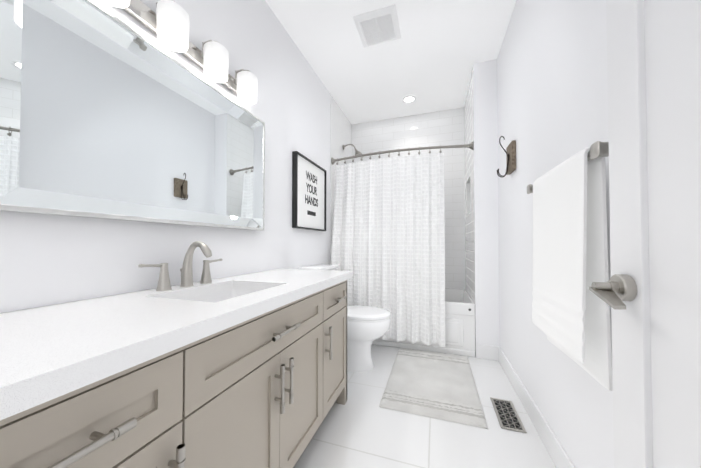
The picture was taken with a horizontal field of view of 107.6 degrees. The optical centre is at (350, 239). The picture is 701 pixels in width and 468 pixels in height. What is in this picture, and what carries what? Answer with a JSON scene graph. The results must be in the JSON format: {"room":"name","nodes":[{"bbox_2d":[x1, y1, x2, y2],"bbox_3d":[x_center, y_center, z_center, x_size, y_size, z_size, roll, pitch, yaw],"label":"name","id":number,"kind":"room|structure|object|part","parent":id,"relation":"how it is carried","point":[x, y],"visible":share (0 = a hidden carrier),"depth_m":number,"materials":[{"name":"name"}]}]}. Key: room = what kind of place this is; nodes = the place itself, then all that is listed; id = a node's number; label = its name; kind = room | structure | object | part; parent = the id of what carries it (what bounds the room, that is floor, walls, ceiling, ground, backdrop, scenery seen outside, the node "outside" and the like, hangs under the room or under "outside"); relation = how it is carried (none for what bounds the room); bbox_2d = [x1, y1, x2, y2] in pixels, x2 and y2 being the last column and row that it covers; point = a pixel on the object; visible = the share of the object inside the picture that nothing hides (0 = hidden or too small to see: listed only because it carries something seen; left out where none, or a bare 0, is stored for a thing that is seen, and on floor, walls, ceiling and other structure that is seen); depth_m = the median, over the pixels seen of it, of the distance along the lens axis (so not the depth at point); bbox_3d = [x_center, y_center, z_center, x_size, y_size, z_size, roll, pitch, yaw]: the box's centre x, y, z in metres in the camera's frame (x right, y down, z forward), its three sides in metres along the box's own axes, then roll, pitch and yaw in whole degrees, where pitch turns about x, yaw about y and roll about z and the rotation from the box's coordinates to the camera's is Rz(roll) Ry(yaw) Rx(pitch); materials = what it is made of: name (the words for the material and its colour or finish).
{"room":"bathroom","nodes":[
{"label":"bathroom","id":0,"kind":"room"},
{"bbox_2d":[0,0,329,312],"bbox_3d":[-0.736,-0.303,1.558,0.100,2.790,2.915,0,-1,18],"label":"wall","id":1,"kind":"structure","parent":0,"point":[46,260],"depth_m":1.41,"materials":[{"name":"white paint"}]},
{"bbox_2d":[0,0,264,230],"bbox_3d":[-0.774,-0.434,1.196,0.049,0.730,1.130,0,-1,18],"label":"mirror","id":2,"kind":"object","parent":1,"relation":"attached to","point":[105,113],"visible":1,"depth_m":0.94,"materials":[{"name":"clear glass"}]},
{"bbox_2d":[102,0,257,104],"bbox_3d":[-0.731,-0.904,1.174,0.151,0.170,0.820,0,-1,18],"label":"sconce","id":3,"kind":"object","parent":1,"relation":"attached to","point":[167,23],"visible":1,"depth_m":1.10,"materials":[{"name":"white glass"}]},
{"bbox_2d":[292,151,325,230],"bbox_3d":[-0.371,-0.413,2.427,0.043,0.640,0.610,0,-1,18],"label":"picture frame","id":4,"kind":"object","parent":1,"relation":"attached to","point":[308,194],"visible":1,"depth_m":2.35,"materials":[{"name":"black"}]},
{"bbox_2d":[330,94,330,263],"bbox_3d":[-0.228,-0.530,2.928,0.006,2.290,0.014,0,-1,18],"label":"trim","id":5,"kind":"structure","parent":1,"relation":"attached to","point":[330,178],"depth_m":2.92,"materials":[{"name":"white paint"}]},
{"bbox_2d":[331,95,351,246],"bbox_3d":[-0.138,-0.273,3.366,0.100,2.790,0.895,0,-1,18],"label":"wall tiles","id":6,"kind":"structure","parent":1,"relation":"attached to","point":[341,130],"depth_m":3.16,"materials":[{"name":"white tile"}]},
{"bbox_2d":[343,144,361,155],"bbox_3d":[0.023,-1.151,3.315,0.247,0.181,0.096,0,-1,18],"label":"shower head","id":7,"kind":"object","parent":6,"relation":"attached to","point":[357,152],"visible":0.94,"depth_m":3.29},
{"bbox_2d":[265,0,515,123],"bbox_3d":[0.255,-1.745,1.726,1.890,0.100,3.810,0,-1,18],"label":"ceiling","id":8,"kind":"structure","parent":0,"point":[433,54],"depth_m":2.28,"materials":[{"name":"white paint"}]},
{"bbox_2d":[353,4,400,47],"bbox_3d":[0.221,-1.678,2.047,0.325,0.022,0.325,0,-1,18],"label":"fan","id":9,"kind":"object","parent":8,"relation":"attached to","point":[377,26],"visible":1,"depth_m":2.01,"materials":[{"name":"white plastic"}]},
{"bbox_2d":[402,95,415,102],"bbox_3d":[0.700,-1.669,3.058,0.164,0.007,0.164,0,-1,18],"label":"recessed light","id":10,"kind":"object","parent":8,"relation":"in","point":[409,99],"visible":1,"depth_m":3.05,"materials":[{"name":"white plastic"}]},
{"bbox_2d":[293,344,555,467],"bbox_3d":[0.255,1.144,1.677,1.890,0.100,3.810,0,-1,18],"label":"floor","id":11,"kind":"structure","parent":0,"point":[360,428],"depth_m":1.43,"materials":[{"name":"tile"}]},
{"bbox_2d":[0,277,352,467],"bbox_3d":[-0.539,0.666,1.014,0.598,0.834,1.738,0,-1,18],"label":"bathroom vanity","id":12,"kind":"object","parent":11,"relation":"on","point":[239,371],"depth_m":0.64,"materials":[{"name":"beige paint"}]},
{"bbox_2d":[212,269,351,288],"bbox_3d":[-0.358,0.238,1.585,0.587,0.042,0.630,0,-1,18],"label":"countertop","id":13,"kind":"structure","parent":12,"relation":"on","point":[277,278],"depth_m":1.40,"materials":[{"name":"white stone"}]},
{"bbox_2d":[138,241,221,290],"bbox_3d":[-0.688,0.107,1.139,0.176,0.203,0.393,0,-1,18],"label":"faucet","id":14,"kind":"object","parent":13,"relation":"on","point":[164,284],"depth_m":1.13,"materials":[{"name":"silver metal"}]},
{"bbox_2d":[298,263,390,371],"bbox_3d":[-0.021,0.672,2.298,0.767,0.866,0.450,0,-1,18],"label":"toilet","id":15,"kind":"object","parent":11,"relation":"on","point":[367,326],"visible":0.52,"depth_m":2.15,"materials":[{"name":"white ceramic"}]},
{"bbox_2d":[372,288,474,356],"bbox_3d":[0.595,0.867,3.030,1.484,0.500,0.832,0,-1,18],"label":"bathtub","id":16,"kind":"object","parent":11,"relation":"on","point":[459,321],"visible":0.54,"depth_m":2.47,"materials":[{"name":"white ceramic"}]},
{"bbox_2d":[379,348,487,428],"bbox_3d":[0.643,1.085,2.042,0.640,0.030,0.985,0,-1,18],"label":"bath mat","id":17,"kind":"object","parent":11,"relation":"on","point":[437,385],"visible":1,"depth_m":1.86,"materials":[{"name":"fabric"}]},
{"bbox_2d":[490,397,526,432],"bbox_3d":[0.979,1.089,1.607,0.130,0.006,0.310,0,-1,18],"label":"floor vent","id":18,"kind":"object","parent":11,"relation":"in","point":[507,414],"visible":1,"depth_m":1.59,"materials":[{"name":"silver metal"}]},
{"bbox_2d":[464,59,499,356],"bbox_3d":[1.462,-0.282,2.822,0.300,2.790,0.925,0,-1,18],"label":"wall","id":19,"kind":"structure","parent":0,"point":[481,213],"depth_m":2.41,"materials":[{"name":"white paint"}]},
{"bbox_2d":[331,142,472,346],"bbox_3d":[0.468,0.023,2.659,1.486,1.965,0.248,0,-1,18],"label":"shower curtain","id":20,"kind":"object","parent":19,"relation":"attached to","point":[388,241],"visible":0.92,"depth_m":2.59,"materials":[{"name":"white fabric"}]},
{"bbox_3d":[0.481,-0.904,2.715,1.486,0.109,0.165,0,-1,18],"label":"rod","id":21,"kind":"part","parent":20,"relation":"part of","materials":[{"name":"silver metal"}]},
{"bbox_2d":[352,107,465,289],"bbox_3d":[0.742,-0.270,3.494,1.490,2.790,0.100,0,-1,18],"label":"wall tile","id":22,"kind":"structure","parent":19,"relation":"attached to","point":[441,128],"depth_m":3.30,"materials":[{"name":"white tile"}]},
{"bbox_2d":[497,0,613,467],"bbox_3d":[0.959,-0.313,0.982,0.100,2.790,2.885,0,-1,18],"label":"wall","id":23,"kind":"structure","parent":0,"point":[552,98],"depth_m":1.33,"materials":[{"name":"white paint"}]},
{"bbox_2d":[497,136,515,176],"bbox_3d":[1.159,-0.626,1.925,0.106,0.310,0.150,0,-1,18],"label":"hook","id":24,"kind":"object","parent":23,"relation":"attached to","point":[510,150],"visible":1,"depth_m":1.88,"materials":[{"name":"brown wood"}]},
{"bbox_2d":[497,346,575,467],"bbox_3d":[0.926,1.018,1.038,0.013,0.130,2.755,0,-1,18],"label":"baseboard","id":25,"kind":"structure","parent":23,"relation":"attached to","point":[556,450],"depth_m":1.45,"materials":[{"name":"white paint"}]},
{"bbox_2d":[527,141,612,390],"bbox_3d":[0.862,0.085,1.042,0.122,0.767,0.632,0,-1,18],"label":"towel","id":26,"kind":"object","parent":23,"relation":"attached to","point":[571,315],"visible":0.94,"depth_m":0.87,"materials":[{"name":"white fabric"}]},
{"bbox_2d":[606,0,700,467],"bbox_3d":[0.602,0.047,0.293,0.040,2.032,0.865,0,-1,18],"label":"door","id":27,"kind":"structure","parent":23,"relation":"in","point":[654,85],"depth_m":0.58,"materials":[{"name":"white paint"}]},
{"bbox_2d":[589,274,636,308],"bbox_3d":[0.654,0.124,0.631,0.075,0.072,0.126,0,-1,18],"label":"door handle","id":28,"kind":"object","parent":27,"relation":"attached to","point":[615,291],"depth_m":0.63,"materials":[{"name":"silver metal"}]}
]}

